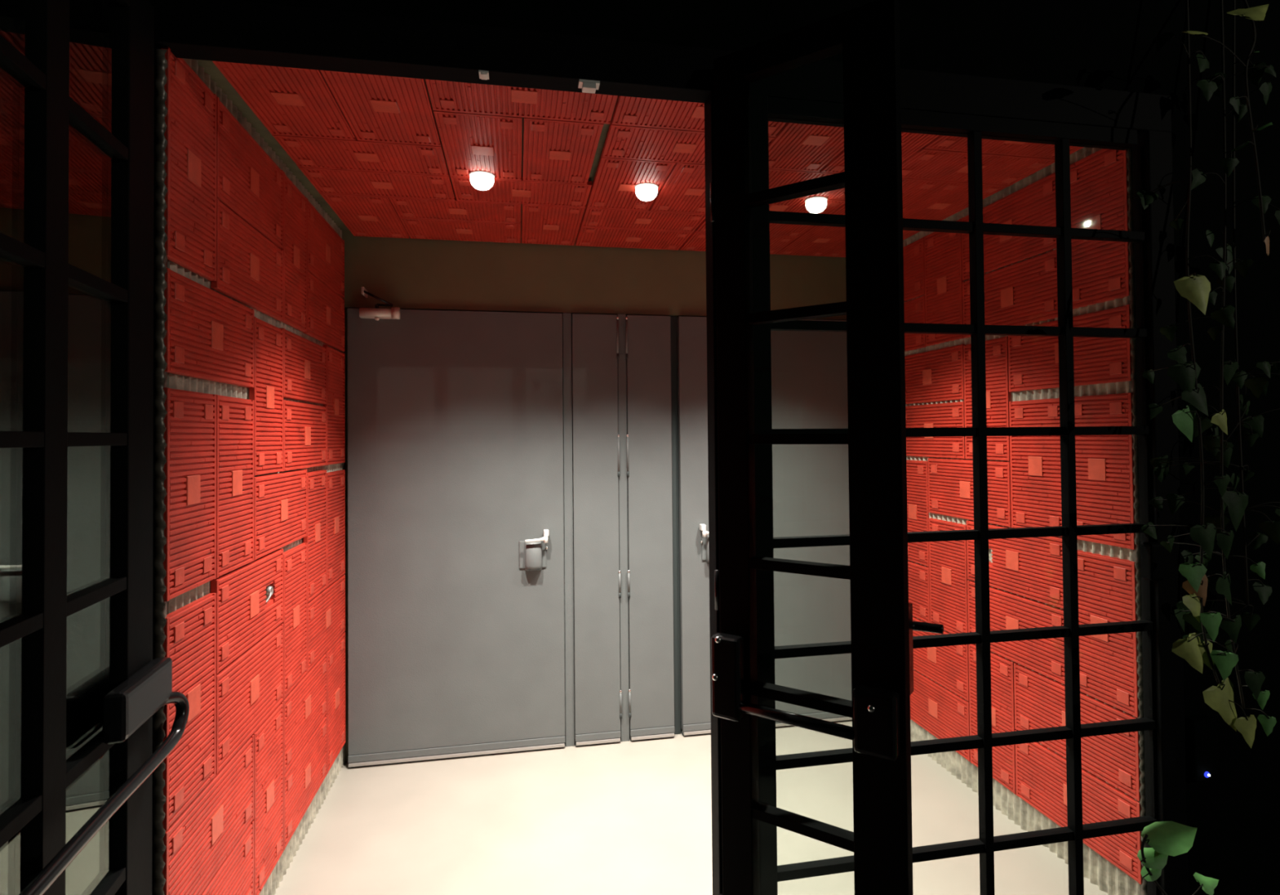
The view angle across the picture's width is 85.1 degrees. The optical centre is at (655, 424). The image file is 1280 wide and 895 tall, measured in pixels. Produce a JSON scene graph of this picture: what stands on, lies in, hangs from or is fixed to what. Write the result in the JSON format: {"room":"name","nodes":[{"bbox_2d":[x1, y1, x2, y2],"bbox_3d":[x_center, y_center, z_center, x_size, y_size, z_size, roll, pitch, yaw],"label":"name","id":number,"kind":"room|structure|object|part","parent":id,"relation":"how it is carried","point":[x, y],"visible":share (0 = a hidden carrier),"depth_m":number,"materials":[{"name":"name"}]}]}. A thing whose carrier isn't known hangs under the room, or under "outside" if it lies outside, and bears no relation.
{"room":"building entrance","nodes":[
{"label":"building entrance","id":0,"kind":"room"},
{"bbox_2d":[160,46,345,894],"bbox_3d":[-1.286,0.313,2.400,0.054,2.460,1.702,0,-1,-11],"label":"wall","id":1,"kind":"structure","parent":0,"point":[254,469],"depth_m":2.04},
{"bbox_2d":[0,0,189,894],"bbox_3d":[-0.981,0.280,1.152,0.104,2.420,0.851,0,-1,-16],"label":"door","id":2,"kind":"structure","parent":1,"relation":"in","point":[137,685],"depth_m":1.20,"materials":[{"name":"black paint"}]},
{"bbox_3d":[-1.004,0.280,1.129,0.040,2.420,0.820,0,-1,-16],"label":"frame","id":3,"kind":"part","parent":2,"relation":"part of","materials":[{"name":"black paint"}]},
{"bbox_2d":[152,48,167,894],"bbox_3d":[-1.110,0.338,1.570,0.026,2.380,0.024,0,-1,-11],"label":"trim","id":4,"kind":"structure","parent":1,"relation":"attached to","point":[160,376],"depth_m":1.57,"materials":[{"name":"black metal"}]},
{"bbox_3d":[-1.138,-0.626,1.712,0.018,0.492,0.260,0,-1,-11],"label":"cladding panel","id":5,"kind":"part","parent":1,"relation":"part of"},
{"bbox_3d":[-1.126,0.673,1.690,0.018,0.473,0.260,0,-1,-11],"label":"cladding panel","id":6,"kind":"part","parent":1,"relation":"part of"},
{"bbox_3d":[-1.131,0.159,1.698,0.018,0.481,0.260,0,-1,-11],"label":"cladding panel","id":7,"kind":"part","parent":1,"relation":"part of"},
{"bbox_3d":[-1.149,1.041,1.815,0.018,0.248,0.527,0,-1,-11],"label":"cladding panel","id":8,"kind":"part","parent":1,"relation":"part of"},
{"bbox_3d":[-1.161,-0.233,1.836,0.018,0.235,0.527,0,-1,-11],"label":"cladding panel","id":9,"kind":"part","parent":1,"relation":"part of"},
{"bbox_3d":[-1.146,1.292,1.811,0.018,0.245,0.527,0,-1,-11],"label":"cladding panel","id":10,"kind":"part","parent":1,"relation":"part of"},
{"bbox_3d":[-1.182,0.164,1.959,0.018,0.481,0.262,0,-1,-11],"label":"cladding panel","id":11,"kind":"part","parent":1,"relation":"part of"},
{"bbox_3d":[-1.214,-0.475,2.100,0.018,0.238,0.528,0,-1,-11],"label":"cladding panel","id":12,"kind":"part","parent":1,"relation":"part of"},
{"bbox_3d":[-1.205,0.534,2.084,0.018,0.245,0.528,0,-1,-11],"label":"cladding panel","id":13,"kind":"part","parent":1,"relation":"part of","materials":[{"name":"red metal"}]},
{"bbox_3d":[-1.216,-0.732,2.105,0.018,0.266,0.528,0,-1,-11],"label":"cladding panel","id":14,"kind":"part","parent":1,"relation":"part of","materials":[{"name":"red metal"}]},
{"bbox_3d":[-1.202,0.789,2.079,0.018,0.255,0.528,0,-1,-11],"label":"cladding panel","id":15,"kind":"part","parent":1,"relation":"part of","materials":[{"name":"red metal"}]},
{"bbox_3d":[-1.236,-0.084,2.225,0.018,0.479,0.261,0,-1,-11],"label":"cladding panel","id":16,"kind":"part","parent":1,"relation":"part of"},
{"bbox_3d":[-1.225,1.173,2.204,0.018,0.498,0.261,0,-1,-11],"label":"cladding panel","id":17,"kind":"part","parent":1,"relation":"part of","materials":[{"name":"red metal"}]},
{"bbox_2d":[265,586,273,603],"bbox_3d":[-1.229,0.540,2.217,0.017,0.046,0.059,0,-1,-11],"label":"pipe stub","id":18,"kind":"object","parent":1,"relation":"attached to","point":[269,590],"visible":0.91,"depth_m":2.22,"materials":[{"name":"silver metal"}]},
{"bbox_3d":[-1.259,0.287,2.351,0.018,0.249,0.530,0,-1,-11],"label":"cladding panel","id":19,"kind":"part","parent":1,"relation":"part of","materials":[{"name":"red metal"}]},
{"bbox_3d":[-1.293,-0.604,2.496,0.018,0.508,0.264,0,-1,-11],"label":"cladding panel","id":20,"kind":"part","parent":1,"relation":"part of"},
{"bbox_3d":[-1.281,0.682,2.475,0.018,0.485,0.264,0,-1,-11],"label":"cladding panel","id":21,"kind":"part","parent":1,"relation":"part of","materials":[{"name":"red metal"}]},
{"bbox_3d":[-1.315,-0.206,2.623,0.018,0.233,0.537,0,-1,-11],"label":"cladding panel","id":22,"kind":"part","parent":1,"relation":"part of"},
{"bbox_3d":[-1.313,0.042,2.619,0.018,0.242,0.537,0,-1,-11],"label":"cladding panel","id":23,"kind":"part","parent":1,"relation":"part of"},
{"bbox_3d":[-1.304,1.056,2.603,0.018,0.248,0.537,0,-1,-11],"label":"cladding panel","id":24,"kind":"part","parent":1,"relation":"part of","materials":[{"name":"red metal"}]},
{"bbox_3d":[-1.301,1.307,2.598,0.018,0.245,0.537,0,-1,-11],"label":"cladding panel","id":25,"kind":"part","parent":1,"relation":"part of","materials":[{"name":"red metal"}]},
{"bbox_3d":[-1.336,0.427,2.745,0.018,0.485,0.268,0,-1,-11],"label":"cladding panel","id":26,"kind":"part","parent":1,"relation":"part of","materials":[{"name":"red metal"}]},
{"bbox_3d":[-1.374,-0.460,2.912,0.018,0.239,0.578,0,-1,-11],"label":"cladding panel","id":27,"kind":"part","parent":1,"relation":"part of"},
{"bbox_3d":[-1.376,-0.717,2.916,0.018,0.266,0.578,0,-1,-11],"label":"cladding panel","id":28,"kind":"part","parent":1,"relation":"part of","materials":[{"name":"red metal"}]},
{"bbox_3d":[-1.362,0.804,2.891,0.018,0.255,0.578,0,-1,-11],"label":"cladding panel","id":29,"kind":"part","parent":1,"relation":"part of","materials":[{"name":"red metal"}]},
{"bbox_3d":[-1.397,-0.079,3.039,0.018,0.499,0.305,0,-1,-11],"label":"cladding panel","id":30,"kind":"part","parent":1,"relation":"part of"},
{"bbox_3d":[-1.385,1.188,3.018,0.018,0.498,0.305,0,-1,-11],"label":"cladding panel","id":31,"kind":"part","parent":1,"relation":"part of","materials":[{"name":"red metal"}]},
{"bbox_3d":[-1.392,0.439,3.031,0.018,0.471,0.305,0,-1,-11],"label":"cladding panel","id":32,"kind":"part","parent":1,"relation":"part of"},
{"bbox_2d":[342,230,846,761],"bbox_3d":[-0.161,0.277,3.541,2.850,2.650,0.180,0,-1,-11],"label":"wall","id":33,"kind":"structure","parent":0,"point":[406,273],"depth_m":3.39,"materials":[{"name":"beige paint"}]},
{"bbox_2d":[347,307,564,767],"bbox_3d":[-0.921,0.508,3.270,0.978,2.091,0.111,0,-1,-11],"label":"door","id":34,"kind":"structure","parent":33,"relation":"in","point":[456,639],"depth_m":3.27,"materials":[{"name":"grey paint"}]},
{"bbox_2d":[359,286,400,320],"bbox_3d":[-1.264,-0.548,3.204,0.175,0.147,0.094,0,-1,-11],"label":"door closer","id":35,"kind":"object","parent":34,"relation":"attached to","point":[375,313],"depth_m":3.17,"materials":[{"name":"silver metal"}]},
{"bbox_3d":[-1.265,-0.569,3.181,0.131,0.080,0.025,0,-1,-23],"label":"arm","id":36,"kind":"part","parent":35,"relation":"part of","materials":[{"name":"black"}]},
{"bbox_3d":[-0.916,1.513,3.274,0.978,0.031,0.047,0,-1,-11],"label":"rail","id":37,"kind":"part","parent":34,"relation":"part of","materials":[{"name":"grey metal"}]},
{"bbox_3d":[-0.561,0.543,3.293,0.108,0.032,0.023,0,-1,-18],"label":"lever","id":38,"kind":"part","parent":34,"relation":"part of","materials":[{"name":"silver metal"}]},
{"bbox_3d":[-0.519,0.514,3.320,0.024,0.030,0.042,0,-1,-11],"label":"turn knob","id":39,"kind":"part","parent":34,"relation":"part of","materials":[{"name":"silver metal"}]},
{"bbox_2d":[562,312,574,746],"bbox_3d":[-0.426,0.504,3.411,0.042,2.097,0.055,0,-1,-11],"label":"door frame","id":40,"kind":"structure","parent":33,"relation":"attached to","point":[566,317],"depth_m":3.38,"materials":[{"name":"grey paint"}]},
{"bbox_2d":[571,313,620,746],"bbox_3d":[-0.291,0.504,3.418,0.221,2.091,0.063,0,-1,-11],"label":"door","id":41,"kind":"structure","parent":33,"relation":"in","point":[594,366],"depth_m":3.40,"materials":[{"name":"grey paint"}]},
{"bbox_3d":[-0.281,1.509,3.400,0.221,0.031,0.047,0,-1,-11],"label":"rail","id":42,"kind":"part","parent":41,"relation":"part of","materials":[{"name":"grey metal"}]},
{"bbox_2d":[616,314,631,741],"bbox_3d":[-0.161,0.502,3.454,0.059,2.097,0.074,0,-1,-11],"label":"door frame","id":43,"kind":"structure","parent":33,"relation":"attached to","point":[621,319],"depth_m":3.43,"materials":[{"name":"grey paint"}]},
{"bbox_2d":[626,315,674,741],"bbox_3d":[-0.027,0.503,3.470,0.221,2.091,0.063,0,-1,-11],"label":"door","id":44,"kind":"structure","parent":33,"relation":"in","point":[648,362],"depth_m":3.45,"materials":[{"name":"grey paint"}]},
{"bbox_3d":[-0.017,1.508,3.451,0.221,0.031,0.047,0,-1,-11],"label":"rail","id":45,"kind":"part","parent":44,"relation":"part of","materials":[{"name":"grey metal"}]},
{"bbox_2d":[670,315,680,733],"bbox_3d":[0.097,0.501,3.525,0.037,2.097,0.033,0,-1,-11],"label":"door frame","id":46,"kind":"structure","parent":33,"relation":"attached to","point":[673,318],"depth_m":3.51,"materials":[{"name":"grey metal"}]},
{"bbox_2d":[676,315,852,736],"bbox_3d":[0.609,0.499,3.571,0.980,2.091,0.111,0,-1,-11],"label":"door","id":47,"kind":"structure","parent":33,"relation":"in","point":[811,482],"depth_m":3.59,"materials":[{"name":"grey paint"}]},
{"bbox_3d":[0.236,0.510,3.469,0.024,0.030,0.042,0,-1,-11],"label":"turn knob","id":48,"kind":"part","parent":47,"relation":"part of","materials":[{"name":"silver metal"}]},
{"bbox_3d":[0.287,0.538,3.460,0.108,0.032,0.023,0,-1,-5],"label":"lever","id":49,"kind":"part","parent":47,"relation":"part of","materials":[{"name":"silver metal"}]},
{"bbox_3d":[0.615,1.504,3.576,0.980,0.031,0.047,0,-1,-11],"label":"rail","id":50,"kind":"part","parent":47,"relation":"part of","materials":[{"name":"grey metal"}]},
{"bbox_2d":[0,0,1279,894],"bbox_3d":[0.611,-0.555,2.057,11.000,4.250,0.260,0,-1,-11],"label":"wall","id":51,"kind":"structure","parent":0,"point":[1104,44],"depth_m":2.02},
{"bbox_2d":[478,70,488,79],"bbox_3d":[-0.423,-0.862,1.721,0.023,0.011,0.033,0,-1,-11],"label":"latch keeper","id":52,"kind":"object","parent":51,"relation":"attached to","point":[483,75],"visible":1,"depth_m":1.71,"materials":[{"name":"silver metal"}]},
{"bbox_2d":[577,79,599,93],"bbox_3d":[-0.169,-0.857,1.771,0.052,0.020,0.033,0,-1,-11],"label":"latch keeper","id":53,"kind":"object","parent":51,"relation":"attached to","point":[587,86],"visible":1,"depth_m":1.76,"materials":[{"name":"silver metal"}]},
{"bbox_2d":[102,0,1188,894],"bbox_3d":[0.165,0.281,1.834,2.830,2.520,0.070,0,-1,-11],"label":"door frame","id":54,"kind":"structure","parent":51,"relation":"attached to","point":[230,31],"depth_m":1.83,"materials":[{"name":"black paint"}]},
{"bbox_2d":[710,0,943,894],"bbox_3d":[0.378,0.275,1.622,0.539,2.420,0.191,-1,-1,21],"label":"door","id":55,"kind":"structure","parent":51,"relation":"in","point":[868,37],"depth_m":1.57,"materials":[{"name":"black paint"}]},
{"bbox_3d":[0.601,0.468,1.604,0.118,0.021,0.059,0,-1,-11],"label":"lever","id":56,"kind":"part","parent":55,"relation":"part of","materials":[{"name":"black metal"}]},
{"bbox_2d":[768,130,1164,894],"bbox_3d":[0.898,0.343,1.960,1.205,2.345,0.062,0,-1,-11],"label":"window","id":57,"kind":"structure","parent":51,"relation":"in","point":[1152,562],"depth_m":1.99,"materials":[{"name":"black paint"}]},
{"bbox_3d":[0.890,0.343,1.966,1.192,2.345,0.048,0,-1,-11],"label":"frame","id":58,"kind":"part","parent":57,"relation":"part of","materials":[{"name":"black paint"}]},
{"bbox_2d":[1136,0,1279,747],"bbox_3d":[1.572,-0.330,1.941,0.504,2.322,0.256,0,-1,-11],"label":"ivy vine","id":59,"kind":"object","parent":51,"relation":"attached to","point":[1196,648],"visible":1,"depth_m":1.92,"materials":[{"name":"green plant"}]},
{"bbox_2d":[1182,0,1272,255],"bbox_3d":[1.591,-0.921,1.906,0.437,0.944,0.139,0,-1,-37],"label":"ivy vine","id":60,"kind":"object","parent":59,"relation":"attached to","point":[1257,13],"visible":1,"depth_m":1.87,"materials":[{"name":"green plant"}]},
{"bbox_2d":[196,59,1084,257],"bbox_3d":[-0.015,-0.946,2.767,2.850,0.122,1.800,0,-1,-11],"label":"ceiling","id":61,"kind":"structure","parent":0,"point":[382,156],"depth_m":2.37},
{"bbox_3d":[-1.008,-0.899,1.913,0.243,0.018,0.505,0,-1,-11],"label":"cladding panel","id":62,"kind":"part","parent":61,"relation":"part of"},
{"bbox_3d":[-0.957,-0.893,2.315,0.498,0.018,0.255,0,-1,-11],"label":"cladding panel","id":63,"kind":"part","parent":61,"relation":"part of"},
{"bbox_3d":[-1.213,-0.880,2.955,0.243,0.018,0.570,0,-1,-11],"label":"cladding panel","id":64,"kind":"part","parent":61,"relation":"part of","materials":[{"name":"red metal"}]},
{"bbox_3d":[-1.008,-0.888,2.570,0.498,0.018,0.255,0,-1,-11],"label":"cladding panel","id":65,"kind":"part","parent":61,"relation":"part of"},
{"bbox_3d":[-0.761,-0.901,1.962,0.250,0.018,0.505,0,-1,-11],"label":"cladding panel","id":66,"kind":"part","parent":61,"relation":"part of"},
{"bbox_3d":[-0.811,-0.885,2.874,0.505,0.018,0.255,0,-1,-11],"label":"cladding panel","id":67,"kind":"part","parent":61,"relation":"part of","materials":[{"name":"red metal"}]},
{"bbox_3d":[-0.867,-0.880,3.156,0.505,0.018,0.310,0,-1,-11],"label":"cladding panel","id":68,"kind":"part","parent":61,"relation":"part of","materials":[{"name":"red metal"}]},
{"bbox_3d":[-0.561,-0.898,2.266,0.250,0.018,0.505,0,-1,-11],"label":"cladding panel","id":69,"kind":"part","parent":61,"relation":"part of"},
{"bbox_2d":[468,170,494,191],"bbox_3d":[-0.616,-0.860,2.479,0.090,0.052,0.090,0,-1,-11],"label":"recessed light","id":70,"kind":"object","parent":61,"relation":"in","point":[482,180],"visible":1,"depth_m":2.45,"materials":[{"name":"white plastic"}]},
{"bbox_3d":[-0.509,-0.891,2.668,0.508,0.018,0.255,0,-1,-11],"label":"cladding panel","id":71,"kind":"part","parent":61,"relation":"part of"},
{"bbox_3d":[-0.360,-0.905,1.913,0.508,0.018,0.255,0,-1,-11],"label":"cladding panel","id":72,"kind":"part","parent":61,"relation":"part of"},
{"bbox_3d":[-0.465,-0.885,3.103,0.253,0.018,0.570,0,-1,-11],"label":"cladding panel","id":73,"kind":"part","parent":61,"relation":"part of","materials":[{"name":"red metal"}]},
{"bbox_3d":[-0.318,-0.899,2.314,0.235,0.018,0.505,0,-1,-11],"label":"cladding panel","id":74,"kind":"part","parent":61,"relation":"part of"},
{"bbox_3d":[-0.104,-0.896,2.616,0.257,0.018,0.515,0,-1,-11],"label":"cladding panel","id":75,"kind":"part","parent":61,"relation":"part of","materials":[{"name":"red metal"}]},
{"bbox_3d":[-0.107,-0.885,3.306,0.517,0.018,0.310,0,-1,-11],"label":"cladding panel","id":76,"kind":"part","parent":61,"relation":"part of","materials":[{"name":"red metal"}]},
{"bbox_3d":[-0.051,-0.890,3.024,0.517,0.018,0.255,0,-1,-11],"label":"cladding panel","id":77,"kind":"part","parent":61,"relation":"part of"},
{"bbox_2d":[634,182,658,201],"bbox_3d":[-0.033,-0.863,2.609,0.090,0.052,0.090,0,-1,-11],"label":"recessed light","id":78,"kind":"object","parent":61,"relation":"in","point":[646,191],"visible":1,"depth_m":2.58,"materials":[{"name":"white plastic"}]},
{"bbox_3d":[0.152,-0.898,2.666,0.255,0.018,0.515,0,-1,-11],"label":"cladding panel","id":79,"kind":"part","parent":61,"relation":"part of","materials":[{"name":"red metal"}]},
{"bbox_3d":[0.098,-0.904,2.263,0.517,0.018,0.245,0,-1,-11],"label":"cladding panel","id":80,"kind":"part","parent":61,"relation":"part of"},
{"bbox_3d":[0.147,-0.908,2.013,0.517,0.018,0.255,0,-1,-11],"label":"cladding panel","id":81,"kind":"part","parent":61,"relation":"part of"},
{"bbox_3d":[0.399,-0.888,3.405,0.505,0.018,0.310,0,-1,-11],"label":"cladding panel","id":82,"kind":"part","parent":61,"relation":"part of","materials":[{"name":"red metal"}]},
{"bbox_3d":[0.455,-0.893,3.123,0.505,0.018,0.255,0,-1,-11],"label":"cladding panel","id":83,"kind":"part","parent":61,"relation":"part of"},
{"bbox_3d":[0.507,-0.908,2.211,0.255,0.018,0.505,0,-1,-11],"label":"cladding panel","id":84,"kind":"part","parent":61,"relation":"part of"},
{"bbox_3d":[0.505,-0.898,2.868,0.505,0.018,0.255,0,-1,-11],"label":"cladding panel","id":85,"kind":"part","parent":61,"relation":"part of","materials":[{"name":"red metal"}]},
{"bbox_3d":[0.555,-0.902,2.613,0.505,0.018,0.255,0,-1,-11],"label":"cladding panel","id":86,"kind":"part","parent":61,"relation":"part of","materials":[{"name":"red metal"}]},
{"bbox_3d":[0.802,-0.892,3.352,0.255,0.018,0.570,0,-1,-11],"label":"cladding panel","id":87,"kind":"part","parent":61,"relation":"part of","materials":[{"name":"red metal"}]},
{"bbox_2d":[804,195,827,213],"bbox_3d":[0.639,-0.867,2.772,0.090,0.052,0.090,0,-1,-11],"label":"recessed light","id":88,"kind":"object","parent":61,"relation":"in","point":[815,204],"visible":0.98,"depth_m":2.74,"materials":[{"name":"white plastic"}]},
{"bbox_3d":[1.060,-0.894,3.403,0.261,0.018,0.570,0,-1,-11],"label":"cladding panel","id":89,"kind":"part","parent":61,"relation":"part of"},
{"bbox_3d":[0.757,-0.910,2.261,0.245,0.018,0.505,0,-1,-11],"label":"cladding panel","id":90,"kind":"part","parent":61,"relation":"part of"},
{"bbox_3d":[0.908,-0.902,2.815,0.255,0.018,0.515,0,-1,-11],"label":"cladding panel","id":91,"kind":"part","parent":61,"relation":"part of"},
{"bbox_3d":[1.166,-0.904,2.866,0.261,0.018,0.515,0,-1,-11],"label":"cladding panel","id":92,"kind":"part","parent":61,"relation":"part of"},
{"bbox_3d":[1.113,-0.910,2.463,0.521,0.018,0.245,0,-1,-11],"label":"cladding panel","id":93,"kind":"part","parent":61,"relation":"part of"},
{"bbox_3d":[1.162,-0.915,2.213,0.521,0.018,0.255,0,-1,-11],"label":"cladding panel","id":94,"kind":"part","parent":61,"relation":"part of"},
{"bbox_2d":[274,720,1107,894],"bbox_3d":[0.028,1.596,2.677,2.730,0.120,1.900,0,-1,-11],"label":"floor","id":95,"kind":"structure","parent":0,"point":[628,817],"depth_m":2.67,"materials":[{"name":"concrete"}]},
{"bbox_2d":[902,146,1142,894],"bbox_3d":[1.324,0.298,2.945,0.044,2.460,1.642,0,-1,-11],"label":"wall","id":96,"kind":"structure","parent":0,"point":[1028,690],"depth_m":2.56,"materials":[{"name":"red metal"}]},
{"bbox_3d":[1.202,-0.732,3.469,0.018,0.266,0.490,0,-1,-11],"label":"cladding panel","id":97,"kind":"part","parent":96,"relation":"part of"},
{"bbox_3d":[1.204,-0.474,3.464,0.018,0.239,0.490,0,-1,-11],"label":"cladding panel","id":98,"kind":"part","parent":96,"relation":"part of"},
{"bbox_3d":[1.236,0.412,3.329,0.018,0.485,0.245,0,-1,-11],"label":"cladding panel","id":99,"kind":"part","parent":96,"relation":"part of","materials":[{"name":"red metal"}]},
{"bbox_3d":[1.216,0.789,3.443,0.018,0.255,0.490,0,-1,-11],"label":"cladding panel","id":100,"kind":"part","parent":96,"relation":"part of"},
{"bbox_3d":[1.256,-0.220,3.205,0.018,0.233,0.520,0,-1,-11],"label":"cladding panel","id":101,"kind":"part","parent":96,"relation":"part of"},
{"bbox_3d":[1.259,0.028,3.201,0.018,0.242,0.520,0,-1,-11],"label":"cladding panel","id":102,"kind":"part","parent":96,"relation":"part of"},
{"bbox_3d":[1.271,1.293,3.180,0.018,0.245,0.520,0,-1,-11],"label":"cladding panel","id":103,"kind":"part","parent":96,"relation":"part of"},
{"bbox_3d":[1.268,1.041,3.184,0.018,0.248,0.520,0,-1,-11],"label":"cladding panel","id":104,"kind":"part","parent":96,"relation":"part of","materials":[{"name":"red metal"}]},
{"bbox_3d":[1.277,-0.618,3.089,0.018,0.508,0.270,0,-1,-11],"label":"cladding panel","id":105,"kind":"part","parent":96,"relation":"part of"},
{"bbox_3d":[1.289,0.668,3.068,0.018,0.485,0.270,0,-1,-11],"label":"cladding panel","id":106,"kind":"part","parent":96,"relation":"part of","materials":[{"name":"red metal"}]},
{"bbox_3d":[1.312,0.273,2.940,0.018,0.249,0.543,0,-1,-11],"label":"cladding panel","id":107,"kind":"part","parent":96,"relation":"part of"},
{"bbox_3d":[1.335,-0.098,2.811,0.018,0.479,0.268,0,-1,-11],"label":"cladding panel","id":108,"kind":"part","parent":96,"relation":"part of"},
{"bbox_3d":[1.346,1.159,2.791,0.018,0.498,0.268,0,-1,-11],"label":"cladding panel","id":109,"kind":"part","parent":96,"relation":"part of","materials":[{"name":"red metal"}]},
{"bbox_3d":[1.355,-0.746,2.686,0.018,0.266,0.545,0,-1,-11],"label":"cladding panel","id":110,"kind":"part","parent":96,"relation":"part of","materials":[{"name":"red metal"}]},
{"bbox_3d":[1.358,-0.489,2.682,0.018,0.238,0.545,0,-1,-11],"label":"cladding panel","id":111,"kind":"part","parent":96,"relation":"part of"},
{"bbox_3d":[1.367,0.520,2.665,0.018,0.245,0.545,0,-1,-11],"label":"cladding panel","id":112,"kind":"part","parent":96,"relation":"part of","materials":[{"name":"red metal"}]},
{"bbox_3d":[1.370,0.775,2.661,0.018,0.255,0.545,0,-1,-11],"label":"cladding panel","id":113,"kind":"part","parent":96,"relation":"part of","materials":[{"name":"red metal"}]},
{"bbox_3d":[1.390,0.150,2.538,0.018,0.481,0.272,0,-1,-11],"label":"cladding panel","id":114,"kind":"part","parent":96,"relation":"part of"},
{"bbox_3d":[1.413,-0.248,2.412,0.018,0.235,0.542,0,-1,-11],"label":"cladding panel","id":115,"kind":"part","parent":96,"relation":"part of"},
{"bbox_3d":[1.425,1.027,2.390,0.018,0.248,0.542,0,-1,-11],"label":"cladding panel","id":116,"kind":"part","parent":96,"relation":"part of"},
{"bbox_3d":[1.427,1.278,2.386,0.018,0.245,0.542,0,-1,-11],"label":"cladding panel","id":117,"kind":"part","parent":96,"relation":"part of","materials":[{"name":"red metal"}]},
{"bbox_3d":[1.436,-0.641,2.282,0.018,0.492,0.265,0,-1,-11],"label":"cladding panel","id":118,"kind":"part","parent":96,"relation":"part of","materials":[{"name":"red metal"}]},
{"bbox_3d":[1.443,0.145,2.269,0.018,0.481,0.265,0,-1,-11],"label":"cladding panel","id":119,"kind":"part","parent":96,"relation":"part of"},
{"bbox_3d":[1.448,0.659,2.261,0.018,0.473,0.265,0,-1,-11],"label":"cladding panel","id":120,"kind":"part","parent":96,"relation":"part of","materials":[{"name":"red metal"}]},
{"bbox_2d":[1126,146,1147,894],"bbox_3d":[1.474,0.323,2.136,0.026,2.380,0.024,0,-1,-11],"label":"trim","id":121,"kind":"structure","parent":96,"relation":"attached to","point":[1131,299],"depth_m":2.13,"materials":[{"name":"metal"}]},
{"bbox_2d":[1184,714,1217,781],"bbox_3d":[1.623,0.961,2.071,0.085,0.180,0.048,0,-1,-11],"label":"card reader","id":122,"kind":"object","parent":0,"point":[1200,730],"depth_m":2.06,"materials":[{"name":"black plastic"}]},
{"bbox_2d":[1204,771,1209,777],"bbox_3d":[1.625,1.030,2.053,0.017,0.017,0.007,0,-1,-11],"label":"light","id":123,"kind":"object","parent":122,"relation":"attached to","point":[1206,774],"depth_m":2.05,"materials":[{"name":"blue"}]},
{"label":"outside","id":124,"kind":"structure","parent":0,"visible":0},
{"bbox_3d":[3.567,1.527,-2.537,18.000,0.180,9.700,0,-1,-11],"label":"ground","id":125,"kind":"structure","parent":124,"visible":0},
{"bbox_2d":[1137,820,1218,894],"bbox_3d":[1.353,1.277,1.774,0.279,0.506,0.082,0,-1,-11],"label":"ivy vine","id":126,"kind":"object","parent":125,"relation":"on","point":[1166,837],"visible":1,"depth_m":1.76,"materials":[{"name":"green plant"}]},
{"bbox_3d":[1.353,1.279,1.778,0.280,0.503,0.027,0,-1,-17],"label":"stem","id":127,"kind":"part","parent":126,"relation":"part of","materials":[{"name":"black plant"}]}
]}

